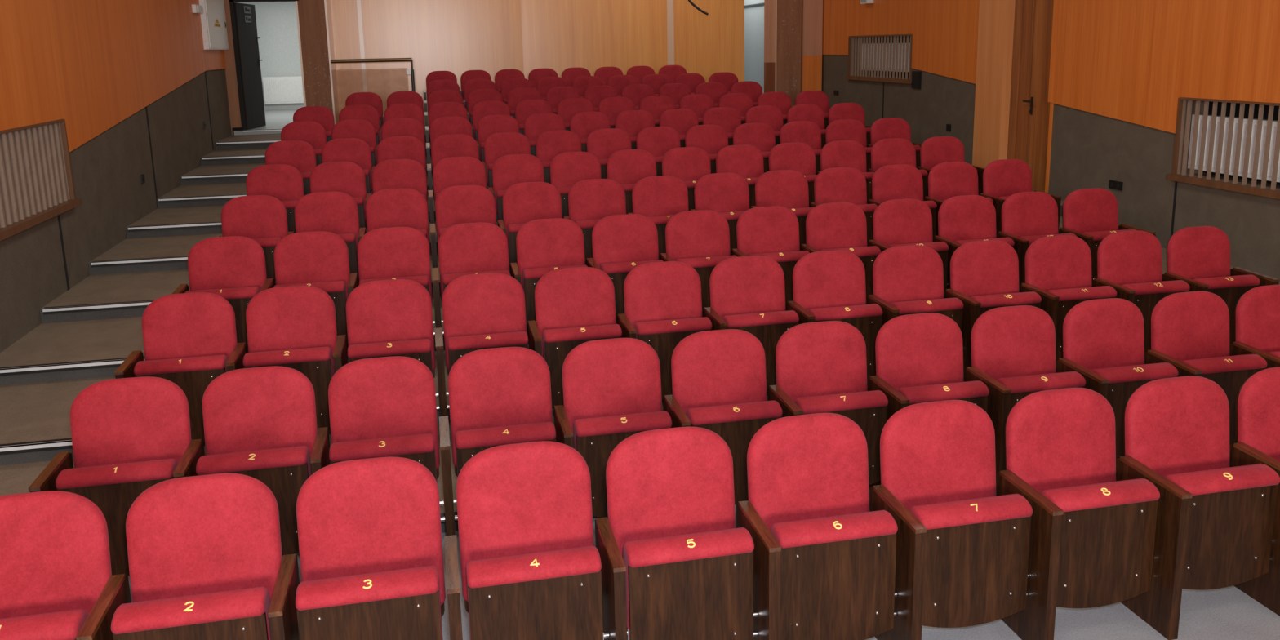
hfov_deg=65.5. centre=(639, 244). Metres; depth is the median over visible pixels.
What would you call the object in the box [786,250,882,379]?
seat
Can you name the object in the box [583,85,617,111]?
seat
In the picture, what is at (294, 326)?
seat
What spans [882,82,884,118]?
trim
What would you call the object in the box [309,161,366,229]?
seat
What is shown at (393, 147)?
seat
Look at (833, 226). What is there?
seat
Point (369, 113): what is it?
seat
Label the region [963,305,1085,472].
seat
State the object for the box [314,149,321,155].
seat cushion
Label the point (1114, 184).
wall socket
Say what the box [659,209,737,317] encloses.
seat
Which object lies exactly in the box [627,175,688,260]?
seat
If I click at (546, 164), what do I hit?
seat cushion
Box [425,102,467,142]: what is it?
seat
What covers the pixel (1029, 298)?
seat cushion
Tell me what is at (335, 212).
seat
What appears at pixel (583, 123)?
seat
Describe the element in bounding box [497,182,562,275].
seat
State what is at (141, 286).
stair step
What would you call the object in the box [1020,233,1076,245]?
seat cushion
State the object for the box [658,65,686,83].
seat
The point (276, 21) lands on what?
wall
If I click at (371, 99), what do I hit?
seat
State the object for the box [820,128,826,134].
seat cushion
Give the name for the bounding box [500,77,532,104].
seat
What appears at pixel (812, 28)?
wall
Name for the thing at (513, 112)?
seat cushion
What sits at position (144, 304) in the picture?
stair nosing
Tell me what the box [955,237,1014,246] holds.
seat cushion
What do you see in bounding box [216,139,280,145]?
stair nosing
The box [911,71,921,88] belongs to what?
loudspeaker
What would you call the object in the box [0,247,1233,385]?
stair step
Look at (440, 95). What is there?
seat
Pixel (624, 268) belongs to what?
seat cushion
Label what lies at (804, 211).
seat cushion
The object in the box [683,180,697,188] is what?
seat cushion
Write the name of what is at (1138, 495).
seat cushion
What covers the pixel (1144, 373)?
seat cushion
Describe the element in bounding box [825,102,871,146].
seat
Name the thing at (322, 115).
seat
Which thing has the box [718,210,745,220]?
seat cushion
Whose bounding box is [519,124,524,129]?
seat cushion
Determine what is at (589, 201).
seat
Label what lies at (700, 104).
seat
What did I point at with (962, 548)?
seat
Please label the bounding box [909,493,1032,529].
seat cushion
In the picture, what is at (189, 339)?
seat
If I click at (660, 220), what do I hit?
seat cushion
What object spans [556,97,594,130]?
seat
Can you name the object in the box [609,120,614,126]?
seat cushion
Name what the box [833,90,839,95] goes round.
wall socket
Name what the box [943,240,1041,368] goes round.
seat
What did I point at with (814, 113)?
seat
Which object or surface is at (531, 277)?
seat cushion
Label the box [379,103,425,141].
seat
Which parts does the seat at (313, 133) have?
backrest, seat panel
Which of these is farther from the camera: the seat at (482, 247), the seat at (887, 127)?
the seat at (887, 127)
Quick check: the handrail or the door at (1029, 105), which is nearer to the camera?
the door at (1029, 105)
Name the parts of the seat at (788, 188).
backrest, seat panel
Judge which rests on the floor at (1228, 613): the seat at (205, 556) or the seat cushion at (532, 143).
the seat at (205, 556)
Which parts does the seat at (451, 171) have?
armrest, panel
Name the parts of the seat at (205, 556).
armrest, panel, seat panel, backrest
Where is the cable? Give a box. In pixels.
[688,0,708,15]
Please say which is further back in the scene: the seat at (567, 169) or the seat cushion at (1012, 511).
the seat at (567, 169)
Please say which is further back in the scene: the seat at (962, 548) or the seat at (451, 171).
the seat at (451, 171)
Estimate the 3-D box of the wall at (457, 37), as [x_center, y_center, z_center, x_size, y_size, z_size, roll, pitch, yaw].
[-1.621,-3.830,17.157,7.075,3.720,0.245,-4,12,-12]
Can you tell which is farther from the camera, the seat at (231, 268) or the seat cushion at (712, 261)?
the seat cushion at (712, 261)
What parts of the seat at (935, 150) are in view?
panel, armrest, backrest, armrest, panel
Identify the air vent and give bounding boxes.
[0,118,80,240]
[845,34,912,84]
[1167,97,1279,199]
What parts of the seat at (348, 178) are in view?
seat panel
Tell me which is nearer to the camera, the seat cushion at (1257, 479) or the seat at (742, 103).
the seat cushion at (1257, 479)
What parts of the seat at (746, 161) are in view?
backrest, seat panel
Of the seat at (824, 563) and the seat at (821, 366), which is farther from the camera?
the seat at (821, 366)
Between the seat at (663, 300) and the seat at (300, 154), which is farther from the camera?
the seat at (300, 154)
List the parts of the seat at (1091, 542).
panel, armrest, backrest, seat panel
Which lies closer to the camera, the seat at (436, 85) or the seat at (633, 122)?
the seat at (633, 122)
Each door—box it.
[229,0,298,129]
[1007,0,1053,191]
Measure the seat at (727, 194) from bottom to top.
0.915 m
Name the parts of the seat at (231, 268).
armrest, panel, backrest, seat panel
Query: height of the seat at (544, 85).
0.915 m
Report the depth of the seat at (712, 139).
10.98 m
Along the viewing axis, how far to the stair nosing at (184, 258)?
8.89 m
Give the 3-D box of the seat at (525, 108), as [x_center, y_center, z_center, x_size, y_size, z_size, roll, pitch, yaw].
[-1.367,-1.400,12.850,0.542,0.915,0.447,-4,12,-12]
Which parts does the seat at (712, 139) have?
backrest, seat panel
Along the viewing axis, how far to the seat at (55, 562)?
3.28 m
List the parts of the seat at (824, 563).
panel, armrest, backrest, seat panel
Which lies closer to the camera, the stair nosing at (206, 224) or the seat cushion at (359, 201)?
the seat cushion at (359, 201)
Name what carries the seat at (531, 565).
on the floor at (1228, 613)
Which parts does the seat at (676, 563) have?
panel, armrest, backrest, seat panel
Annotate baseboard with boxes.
[231,127,243,135]
[264,104,304,110]
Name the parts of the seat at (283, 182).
backrest, seat panel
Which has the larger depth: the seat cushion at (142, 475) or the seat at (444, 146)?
the seat at (444, 146)
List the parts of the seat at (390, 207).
armrest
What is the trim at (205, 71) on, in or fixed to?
attached to the wall at (96, 66)
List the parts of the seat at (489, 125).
seat panel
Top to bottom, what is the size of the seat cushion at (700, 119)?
0.428 m
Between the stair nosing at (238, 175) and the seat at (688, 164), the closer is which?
the seat at (688, 164)
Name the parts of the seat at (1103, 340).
panel, armrest, backrest, seat panel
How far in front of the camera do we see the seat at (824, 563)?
3.67 m
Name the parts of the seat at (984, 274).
panel, armrest, backrest, seat panel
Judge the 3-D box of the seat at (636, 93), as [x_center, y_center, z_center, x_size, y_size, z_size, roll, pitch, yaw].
[-0.010,-1.832,14.322,0.542,0.915,0.447,-4,12,-12]
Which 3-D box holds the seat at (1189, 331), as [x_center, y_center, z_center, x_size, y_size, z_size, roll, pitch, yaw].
[3.107,0.755,5.463,0.549,0.915,0.447,-4,12,-12]
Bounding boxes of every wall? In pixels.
[0,0,231,352]
[223,0,241,135]
[236,1,304,106]
[330,0,744,124]
[744,0,764,93]
[764,0,822,93]
[821,0,1279,284]
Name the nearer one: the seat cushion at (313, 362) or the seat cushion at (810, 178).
the seat cushion at (313, 362)
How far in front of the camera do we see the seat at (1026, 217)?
7.90 m
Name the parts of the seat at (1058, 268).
panel, armrest, backrest, seat panel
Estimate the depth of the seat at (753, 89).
14.74 m
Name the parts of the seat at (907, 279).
panel, armrest, backrest, seat panel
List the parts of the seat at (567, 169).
seat panel, backrest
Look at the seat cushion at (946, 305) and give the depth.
6.25 m
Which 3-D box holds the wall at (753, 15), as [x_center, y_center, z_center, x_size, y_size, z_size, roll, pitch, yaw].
[1.470,-4.426,20.256,1.850,3.550,6.380,-4,12,-12]
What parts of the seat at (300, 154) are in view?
backrest, seat panel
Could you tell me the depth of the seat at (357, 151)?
10.21 m
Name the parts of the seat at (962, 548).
panel, armrest, backrest, seat panel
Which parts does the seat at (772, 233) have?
panel, armrest, backrest, seat panel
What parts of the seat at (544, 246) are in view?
panel, armrest, seat panel, backrest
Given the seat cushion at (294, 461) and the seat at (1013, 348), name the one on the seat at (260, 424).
the seat cushion at (294, 461)
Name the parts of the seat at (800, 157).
backrest, seat panel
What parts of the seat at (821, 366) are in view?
panel, armrest, backrest, seat panel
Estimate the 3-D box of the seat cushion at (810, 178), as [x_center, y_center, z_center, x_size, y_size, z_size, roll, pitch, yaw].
[1.590,-0.468,9.834,0.456,0.428,0.154,-4,12,-12]
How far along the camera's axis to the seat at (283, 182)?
8.97 m
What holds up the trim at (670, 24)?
attached to the wall at (457, 37)
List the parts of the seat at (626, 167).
seat panel, backrest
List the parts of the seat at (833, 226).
panel, armrest, backrest, seat panel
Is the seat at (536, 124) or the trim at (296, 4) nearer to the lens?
the seat at (536, 124)
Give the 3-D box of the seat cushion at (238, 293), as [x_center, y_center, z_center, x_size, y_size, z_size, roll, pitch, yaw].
[-2.739,0.501,6.561,0.456,0.428,0.154,-4,12,-12]
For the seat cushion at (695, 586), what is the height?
0.428 m
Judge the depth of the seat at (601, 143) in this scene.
10.76 m
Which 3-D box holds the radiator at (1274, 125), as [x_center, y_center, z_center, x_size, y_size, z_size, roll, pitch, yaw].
[5.394,-0.768,8.296,0.129,0.500,2.050,-4,12,-12]
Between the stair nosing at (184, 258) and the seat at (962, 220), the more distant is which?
the stair nosing at (184, 258)
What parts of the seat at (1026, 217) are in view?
panel, armrest, backrest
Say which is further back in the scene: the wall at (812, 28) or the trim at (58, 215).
the wall at (812, 28)
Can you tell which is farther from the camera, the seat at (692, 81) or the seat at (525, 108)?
the seat at (692, 81)
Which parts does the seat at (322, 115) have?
backrest, seat panel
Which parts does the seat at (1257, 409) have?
panel, armrest, backrest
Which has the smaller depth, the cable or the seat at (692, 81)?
the cable
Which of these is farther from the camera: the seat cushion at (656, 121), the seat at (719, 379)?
the seat cushion at (656, 121)
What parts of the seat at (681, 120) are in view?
backrest, seat panel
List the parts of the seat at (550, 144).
seat panel, backrest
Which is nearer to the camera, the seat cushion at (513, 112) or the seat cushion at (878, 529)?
the seat cushion at (878, 529)
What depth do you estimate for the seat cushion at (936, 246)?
7.49 m
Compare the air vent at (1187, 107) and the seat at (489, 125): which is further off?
the seat at (489, 125)
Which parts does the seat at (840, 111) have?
backrest, seat panel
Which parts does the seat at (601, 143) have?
seat panel, backrest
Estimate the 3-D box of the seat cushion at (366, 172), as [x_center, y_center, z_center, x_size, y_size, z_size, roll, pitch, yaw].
[-2.965,-0.538,10.075,0.456,0.428,0.154,-4,12,-12]
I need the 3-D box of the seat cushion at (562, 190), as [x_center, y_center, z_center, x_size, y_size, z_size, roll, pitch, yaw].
[-0.561,-0.335,9.390,0.456,0.428,0.154,-4,12,-12]
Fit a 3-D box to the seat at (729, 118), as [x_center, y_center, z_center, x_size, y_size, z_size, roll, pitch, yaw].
[1.031,-1.208,12.191,0.542,0.915,0.447,-4,12,-12]
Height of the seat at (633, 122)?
0.915 m
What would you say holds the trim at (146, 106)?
attached to the wall at (96, 66)
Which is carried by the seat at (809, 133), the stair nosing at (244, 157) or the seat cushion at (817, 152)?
the seat cushion at (817, 152)
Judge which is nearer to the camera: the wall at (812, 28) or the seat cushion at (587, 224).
the seat cushion at (587, 224)
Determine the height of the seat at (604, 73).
0.915 m
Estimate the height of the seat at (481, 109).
0.915 m
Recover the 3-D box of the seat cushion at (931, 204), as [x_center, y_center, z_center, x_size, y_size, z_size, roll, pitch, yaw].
[2.383,-0.165,8.806,0.456,0.428,0.154,-4,12,-12]
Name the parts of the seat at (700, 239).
panel, armrest, backrest, seat panel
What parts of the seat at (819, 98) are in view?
backrest, seat panel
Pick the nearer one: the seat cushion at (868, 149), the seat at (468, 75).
the seat cushion at (868, 149)
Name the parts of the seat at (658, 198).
backrest, seat panel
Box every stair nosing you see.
[0,355,144,376]
[0,437,72,454]
[42,299,155,314]
[90,255,187,266]
[128,221,222,231]
[158,194,246,202]
[182,173,248,180]
[201,154,265,160]
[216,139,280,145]
[243,128,282,132]
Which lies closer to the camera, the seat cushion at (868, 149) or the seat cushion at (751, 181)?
the seat cushion at (751, 181)
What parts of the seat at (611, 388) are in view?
panel, armrest, backrest, seat panel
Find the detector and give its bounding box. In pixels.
[860,0,873,4]
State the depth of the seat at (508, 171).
9.40 m
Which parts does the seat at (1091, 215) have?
panel, armrest, backrest, seat panel, panel, armrest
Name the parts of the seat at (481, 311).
armrest, panel, backrest, seat panel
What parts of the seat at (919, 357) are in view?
panel, armrest, backrest, seat panel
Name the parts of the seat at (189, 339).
armrest, panel, seat panel, backrest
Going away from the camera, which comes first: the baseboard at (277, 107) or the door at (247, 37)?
the door at (247, 37)
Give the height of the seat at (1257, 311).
0.915 m
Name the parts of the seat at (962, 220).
panel, armrest, backrest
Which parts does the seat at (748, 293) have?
panel, armrest, backrest, seat panel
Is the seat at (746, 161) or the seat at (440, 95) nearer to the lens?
the seat at (746, 161)
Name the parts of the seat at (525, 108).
seat panel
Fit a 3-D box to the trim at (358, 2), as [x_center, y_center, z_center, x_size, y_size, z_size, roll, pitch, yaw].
[-4.625,-3.628,16.459,0.065,3.720,0.112,-4,12,-12]
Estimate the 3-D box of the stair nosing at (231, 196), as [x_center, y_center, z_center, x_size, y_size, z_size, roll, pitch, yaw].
[-4.755,-0.530,11.267,1.290,0.047,0.048,-4,12,-12]
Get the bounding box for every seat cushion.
[0,608,88,639]
[55,458,177,489]
[111,586,271,639]
[133,354,227,375]
[184,286,259,299]
[195,445,311,477]
[243,346,333,377]
[251,237,282,247]
[273,280,346,303]
[280,200,297,208]
[295,565,443,639]
[300,171,311,178]
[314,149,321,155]
[325,131,331,137]
[328,433,437,483]
[337,233,359,285]
[347,338,432,370]
[352,196,365,227]
[359,275,429,290]
[363,168,371,192]
[369,146,375,166]
[417,229,426,237]
[439,227,447,236]
[442,270,510,291]
[447,331,528,371]
[455,422,555,476]
[466,546,601,639]
[475,125,477,139]
[480,142,484,159]
[488,163,493,184]
[496,190,506,220]
[507,223,524,275]
[510,110,515,115]
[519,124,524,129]
[522,265,587,294]
[529,140,536,146]
[541,160,551,168]
[542,324,622,359]
[556,186,571,195]
[564,122,569,128]
[573,410,671,450]
[574,218,601,228]
[580,138,586,144]
[598,158,608,165]
[600,259,663,274]
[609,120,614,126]
[620,183,635,191]
[622,527,754,639]
[630,136,636,142]
[634,316,711,338]
[646,214,674,224]
[653,119,659,124]
[653,155,663,163]
[675,255,737,267]
[679,134,685,140]
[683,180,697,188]
[685,400,782,425]
[697,117,702,123]
[708,153,717,160]
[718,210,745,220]
[722,310,799,328]
[727,133,733,138]
[740,115,745,121]
[744,177,758,185]
[748,250,809,262]
[761,151,769,158]
[769,510,897,548]
[773,130,780,136]
[782,115,786,119]
[788,207,813,216]
[794,390,888,414]
[804,174,817,182]
[808,303,882,320]
[813,149,821,155]
[819,245,880,257]
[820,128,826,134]
[823,113,828,118]
[856,204,877,212]
[862,172,874,179]
[864,146,871,153]
[865,127,871,133]
[888,241,948,251]
[890,297,963,314]
[897,380,989,404]
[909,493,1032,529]
[913,145,920,151]
[919,168,928,176]
[921,200,937,208]
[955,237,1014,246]
[970,291,1041,307]
[996,371,1085,393]
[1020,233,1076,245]
[1040,478,1159,511]
[1047,285,1116,301]
[1082,229,1135,240]
[1091,362,1178,383]
[1121,280,1190,295]
[1164,463,1279,495]
[1182,353,1266,374]
[1193,274,1260,288]
[1269,351,1279,356]
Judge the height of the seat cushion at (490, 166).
0.428 m
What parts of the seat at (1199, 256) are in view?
panel, armrest, backrest, seat panel, panel, armrest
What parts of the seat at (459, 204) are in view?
armrest, panel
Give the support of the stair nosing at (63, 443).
attached to the stair step at (40, 411)
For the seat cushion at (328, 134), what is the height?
0.428 m
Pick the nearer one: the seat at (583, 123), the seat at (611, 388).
the seat at (611, 388)
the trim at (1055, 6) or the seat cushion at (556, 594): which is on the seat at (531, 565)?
the seat cushion at (556, 594)
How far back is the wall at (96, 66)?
9.31 m
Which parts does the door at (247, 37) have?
handle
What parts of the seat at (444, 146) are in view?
armrest, panel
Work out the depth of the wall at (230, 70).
15.46 m
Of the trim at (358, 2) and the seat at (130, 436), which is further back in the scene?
the trim at (358, 2)
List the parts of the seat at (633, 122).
seat panel, backrest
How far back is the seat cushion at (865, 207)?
8.63 m
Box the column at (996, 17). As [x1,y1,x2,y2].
[972,0,1015,168]
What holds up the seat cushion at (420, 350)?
on the seat at (392, 317)
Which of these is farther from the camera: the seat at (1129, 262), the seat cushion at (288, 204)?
the seat cushion at (288, 204)
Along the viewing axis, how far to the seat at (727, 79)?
15.85 m
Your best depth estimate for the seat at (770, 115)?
12.38 m
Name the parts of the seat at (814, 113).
backrest, seat panel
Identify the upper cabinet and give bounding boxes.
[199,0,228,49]
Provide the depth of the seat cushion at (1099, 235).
7.78 m
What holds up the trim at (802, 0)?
attached to the wall at (812, 28)
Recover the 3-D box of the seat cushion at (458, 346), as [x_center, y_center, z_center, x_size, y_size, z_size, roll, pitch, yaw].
[-0.875,0.729,5.779,0.456,0.428,0.154,-4,12,-12]
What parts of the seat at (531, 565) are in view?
armrest, panel, backrest, seat panel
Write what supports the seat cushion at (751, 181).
on the seat at (746, 161)
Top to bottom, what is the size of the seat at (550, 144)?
0.915 m
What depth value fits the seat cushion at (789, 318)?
6.02 m
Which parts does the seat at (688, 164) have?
backrest, seat panel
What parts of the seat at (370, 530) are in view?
armrest, panel, seat panel, backrest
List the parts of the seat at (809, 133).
backrest, seat panel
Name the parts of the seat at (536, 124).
seat panel, backrest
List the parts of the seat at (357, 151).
seat panel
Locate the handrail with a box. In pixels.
[330,57,415,92]
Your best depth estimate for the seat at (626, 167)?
9.63 m
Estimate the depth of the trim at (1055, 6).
11.05 m
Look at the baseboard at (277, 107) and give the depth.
21.26 m
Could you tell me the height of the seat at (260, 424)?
0.915 m
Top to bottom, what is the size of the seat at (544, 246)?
0.915 m
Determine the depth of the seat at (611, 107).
13.14 m
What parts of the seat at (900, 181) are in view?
armrest, backrest, seat panel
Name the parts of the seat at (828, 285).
panel, armrest, backrest, seat panel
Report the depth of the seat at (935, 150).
10.29 m
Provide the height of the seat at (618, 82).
0.915 m
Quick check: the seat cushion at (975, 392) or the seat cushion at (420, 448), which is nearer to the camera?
the seat cushion at (420, 448)
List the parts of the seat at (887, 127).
backrest, seat panel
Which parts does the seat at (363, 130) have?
seat panel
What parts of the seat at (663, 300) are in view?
panel, armrest, backrest, seat panel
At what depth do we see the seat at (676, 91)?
14.51 m
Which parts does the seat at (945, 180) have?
panel, armrest, backrest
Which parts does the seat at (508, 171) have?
armrest, seat panel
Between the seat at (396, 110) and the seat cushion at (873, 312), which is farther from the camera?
the seat at (396, 110)
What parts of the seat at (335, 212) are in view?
backrest, seat panel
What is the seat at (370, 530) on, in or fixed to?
on the floor at (1228, 613)
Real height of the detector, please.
0.160 m
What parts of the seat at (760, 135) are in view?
backrest, seat panel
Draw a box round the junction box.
[191,4,203,13]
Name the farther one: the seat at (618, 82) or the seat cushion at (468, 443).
the seat at (618, 82)
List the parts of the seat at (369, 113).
seat panel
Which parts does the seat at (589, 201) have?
seat panel, backrest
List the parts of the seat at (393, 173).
armrest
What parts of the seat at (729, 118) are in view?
backrest, seat panel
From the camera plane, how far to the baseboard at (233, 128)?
15.60 m
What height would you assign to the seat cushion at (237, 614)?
0.428 m
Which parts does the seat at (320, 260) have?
armrest, panel, backrest, seat panel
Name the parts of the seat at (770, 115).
backrest, seat panel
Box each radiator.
[262,75,303,104]
[862,43,909,71]
[1187,114,1279,182]
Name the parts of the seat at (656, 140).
backrest, seat panel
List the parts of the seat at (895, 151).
armrest, backrest, seat panel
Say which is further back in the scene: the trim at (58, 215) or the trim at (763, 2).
the trim at (763, 2)
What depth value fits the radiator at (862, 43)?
15.22 m
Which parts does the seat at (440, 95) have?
panel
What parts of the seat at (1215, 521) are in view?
panel, armrest, backrest, seat panel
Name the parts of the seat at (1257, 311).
panel, armrest, backrest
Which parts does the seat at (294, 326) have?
armrest, panel, seat panel, backrest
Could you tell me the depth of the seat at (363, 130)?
11.38 m
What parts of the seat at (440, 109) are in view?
panel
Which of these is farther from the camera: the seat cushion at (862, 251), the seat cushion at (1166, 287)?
the seat cushion at (862, 251)
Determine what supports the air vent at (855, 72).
in the wall at (1122, 68)
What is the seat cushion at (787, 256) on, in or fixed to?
on the seat at (772, 233)
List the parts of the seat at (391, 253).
armrest, panel, backrest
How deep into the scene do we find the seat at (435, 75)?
16.03 m
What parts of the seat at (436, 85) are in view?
panel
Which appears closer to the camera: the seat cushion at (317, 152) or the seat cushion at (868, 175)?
the seat cushion at (868, 175)
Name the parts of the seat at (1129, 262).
panel, armrest, backrest, seat panel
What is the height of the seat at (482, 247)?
0.915 m
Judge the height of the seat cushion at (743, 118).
0.428 m
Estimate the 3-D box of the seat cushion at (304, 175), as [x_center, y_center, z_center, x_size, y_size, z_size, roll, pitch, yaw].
[-3.503,-0.505,9.964,0.456,0.428,0.154,-4,12,-12]
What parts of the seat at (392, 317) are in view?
armrest, panel, seat panel, backrest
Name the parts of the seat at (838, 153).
backrest, seat panel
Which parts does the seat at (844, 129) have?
backrest, seat panel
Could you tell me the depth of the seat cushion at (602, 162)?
10.51 m
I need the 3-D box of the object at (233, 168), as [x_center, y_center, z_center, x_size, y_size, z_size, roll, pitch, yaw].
[-0.797,-0.729,13.937,10.340,1.066,1.209,-4,12,-12]
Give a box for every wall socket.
[140,173,145,183]
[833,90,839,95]
[946,124,951,131]
[1108,179,1123,190]
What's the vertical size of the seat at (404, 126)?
0.915 m
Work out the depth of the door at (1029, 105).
11.82 m
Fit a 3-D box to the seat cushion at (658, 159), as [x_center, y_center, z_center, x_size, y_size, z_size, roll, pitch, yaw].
[0.261,-0.738,10.740,0.456,0.428,0.154,-4,12,-12]
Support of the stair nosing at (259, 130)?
on the floor at (274, 118)
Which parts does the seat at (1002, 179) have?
panel, armrest, backrest, armrest, panel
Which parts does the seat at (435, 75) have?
panel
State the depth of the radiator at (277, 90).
21.05 m
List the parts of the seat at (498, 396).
armrest, panel, backrest, seat panel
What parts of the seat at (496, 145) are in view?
seat panel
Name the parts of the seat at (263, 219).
backrest, seat panel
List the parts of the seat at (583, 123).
seat panel, backrest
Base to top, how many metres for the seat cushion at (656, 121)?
0.428 m
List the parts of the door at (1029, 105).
handle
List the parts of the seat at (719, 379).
panel, armrest, backrest, seat panel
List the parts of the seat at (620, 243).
armrest, seat panel, backrest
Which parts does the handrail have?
rail, post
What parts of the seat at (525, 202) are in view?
armrest, seat panel, backrest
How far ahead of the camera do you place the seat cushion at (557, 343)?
5.79 m
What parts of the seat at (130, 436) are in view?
armrest, panel, seat panel, backrest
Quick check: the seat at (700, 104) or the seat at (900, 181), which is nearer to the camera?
the seat at (900, 181)
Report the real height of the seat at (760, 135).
0.915 m
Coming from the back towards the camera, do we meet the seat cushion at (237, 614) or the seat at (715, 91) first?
the seat at (715, 91)
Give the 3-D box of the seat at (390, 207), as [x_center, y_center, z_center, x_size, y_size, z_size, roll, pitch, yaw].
[-1.960,0.036,7.975,0.542,0.915,0.447,-4,12,-12]
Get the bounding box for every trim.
[57,214,69,290]
[145,106,157,206]
[204,71,213,149]
[295,0,306,106]
[324,0,339,124]
[356,0,367,92]
[666,0,674,65]
[744,2,764,6]
[774,0,777,91]
[800,0,803,92]
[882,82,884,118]
[1044,102,1053,192]
[1048,0,1057,102]
[1170,181,1177,236]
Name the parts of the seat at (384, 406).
armrest, panel, seat panel, backrest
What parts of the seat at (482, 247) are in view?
armrest, panel, backrest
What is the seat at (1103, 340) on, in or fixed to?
on the floor at (1228, 613)
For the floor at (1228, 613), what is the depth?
4.03 m
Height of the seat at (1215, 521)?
0.915 m
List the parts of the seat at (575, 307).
panel, armrest, backrest, seat panel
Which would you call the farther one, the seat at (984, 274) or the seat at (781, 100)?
the seat at (781, 100)
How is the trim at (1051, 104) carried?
attached to the wall at (1122, 68)
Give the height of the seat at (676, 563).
0.915 m
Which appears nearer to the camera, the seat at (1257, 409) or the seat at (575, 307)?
the seat at (1257, 409)
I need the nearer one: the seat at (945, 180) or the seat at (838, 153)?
the seat at (945, 180)
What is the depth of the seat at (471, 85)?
15.06 m
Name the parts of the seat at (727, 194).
backrest, seat panel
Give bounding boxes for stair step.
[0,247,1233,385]
[0,342,1056,465]
[0,392,767,533]
[40,215,1155,323]
[88,189,1064,275]
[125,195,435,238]
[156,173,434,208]
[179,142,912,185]
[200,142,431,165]
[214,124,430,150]
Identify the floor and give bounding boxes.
[128,457,1279,639]
[233,108,298,135]
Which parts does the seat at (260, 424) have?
armrest, panel, seat panel, backrest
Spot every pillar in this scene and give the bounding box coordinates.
[297,0,333,112]
[776,0,801,106]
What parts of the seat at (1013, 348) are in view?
panel, armrest, backrest, seat panel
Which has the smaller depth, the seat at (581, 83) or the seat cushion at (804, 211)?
the seat cushion at (804, 211)
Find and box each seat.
[0,490,111,639]
[28,376,191,575]
[75,473,282,639]
[114,292,237,444]
[172,235,266,352]
[173,365,317,555]
[213,195,288,284]
[226,285,337,428]
[245,164,304,233]
[258,231,350,347]
[265,140,316,195]
[267,456,445,639]
[280,120,326,165]
[285,191,359,285]
[293,106,334,142]
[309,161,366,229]
[310,355,444,521]
[321,137,373,194]
[331,119,377,166]
[333,279,439,409]
[338,104,380,146]
[345,92,383,128]
[346,226,435,335]
[357,188,430,253]
[364,159,428,215]
[370,136,427,192]
[375,117,426,164]
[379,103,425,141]
[382,90,424,123]
[423,71,457,102]
[423,80,459,113]
[424,89,463,126]
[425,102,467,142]
[426,115,472,164]
[426,133,479,190]
[427,156,486,223]
[429,185,496,267]
[431,222,510,334]
[435,272,528,416]
[439,346,555,535]
[444,440,608,639]
[459,70,491,99]
[462,78,496,111]
[466,88,502,124]
[471,100,510,142]
[476,114,519,162]
[481,132,530,188]
[487,154,544,221]
[494,69,524,93]
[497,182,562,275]
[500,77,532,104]
[506,87,542,118]
[510,217,587,333]
[515,99,552,134]
[524,112,565,156]
[528,68,557,88]
[528,266,622,407]
[535,129,582,183]
[536,76,568,100]
[545,86,579,114]
[550,151,601,217]
[553,337,671,517]
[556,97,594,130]
[561,67,591,86]
[563,178,626,265]
[569,111,610,151]
[571,75,603,97]
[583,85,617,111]
[586,128,631,178]
[586,213,663,324]
[594,66,622,85]
[595,426,757,639]
[598,96,635,128]
[606,75,637,96]
[606,149,656,213]
[614,110,654,149]
[617,261,711,400]
[621,84,654,110]
[626,66,655,84]
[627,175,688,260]
[636,126,680,176]
[639,95,675,126]
[640,74,671,95]
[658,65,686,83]
[658,83,691,108]
[659,108,698,146]
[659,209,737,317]
[662,146,711,210]
[662,328,782,503]
[675,73,705,94]
[679,93,714,124]
[684,124,728,173]
[690,173,749,250]
[694,82,727,107]
[702,106,741,146]
[702,255,799,391]
[708,71,737,93]
[715,144,764,208]
[718,93,753,124]
[730,80,762,106]
[730,205,809,310]
[733,122,775,173]
[736,413,897,639]
[745,105,783,145]
[750,169,813,246]
[756,91,791,124]
[767,320,888,484]
[768,142,817,204]
[779,120,821,173]
[786,104,826,149]
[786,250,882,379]
[795,90,829,128]
[800,202,880,297]
[808,167,877,243]
[816,140,874,201]
[822,119,871,170]
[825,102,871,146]
[866,117,921,168]
[866,137,928,198]
[866,164,937,237]
[866,198,948,291]
[866,244,963,383]
[866,312,989,488]
[869,400,1032,639]
[916,136,984,196]
[923,161,993,235]
[933,195,1014,288]
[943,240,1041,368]
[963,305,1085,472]
[979,159,1061,233]
[995,387,1159,639]
[996,191,1076,285]
[1018,235,1116,359]
[1055,297,1178,457]
[1057,188,1155,279]
[1091,230,1190,351]
[1115,375,1279,639]
[1144,290,1266,444]
[1162,226,1279,343]
[1229,284,1279,444]
[1229,366,1279,616]
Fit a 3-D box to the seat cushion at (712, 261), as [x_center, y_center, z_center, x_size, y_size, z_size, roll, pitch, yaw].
[0.487,0.301,7.227,0.456,0.428,0.154,-4,12,-12]
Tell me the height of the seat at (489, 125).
0.915 m
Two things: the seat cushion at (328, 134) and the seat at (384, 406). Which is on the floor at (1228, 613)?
the seat at (384, 406)
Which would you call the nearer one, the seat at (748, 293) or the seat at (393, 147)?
the seat at (748, 293)
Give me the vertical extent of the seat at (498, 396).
0.915 m
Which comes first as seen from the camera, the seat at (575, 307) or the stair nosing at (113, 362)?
the seat at (575, 307)
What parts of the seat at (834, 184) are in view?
armrest, backrest, seat panel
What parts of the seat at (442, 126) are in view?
panel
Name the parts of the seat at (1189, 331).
panel, armrest, backrest, seat panel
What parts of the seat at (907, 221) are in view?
panel, armrest, backrest, seat panel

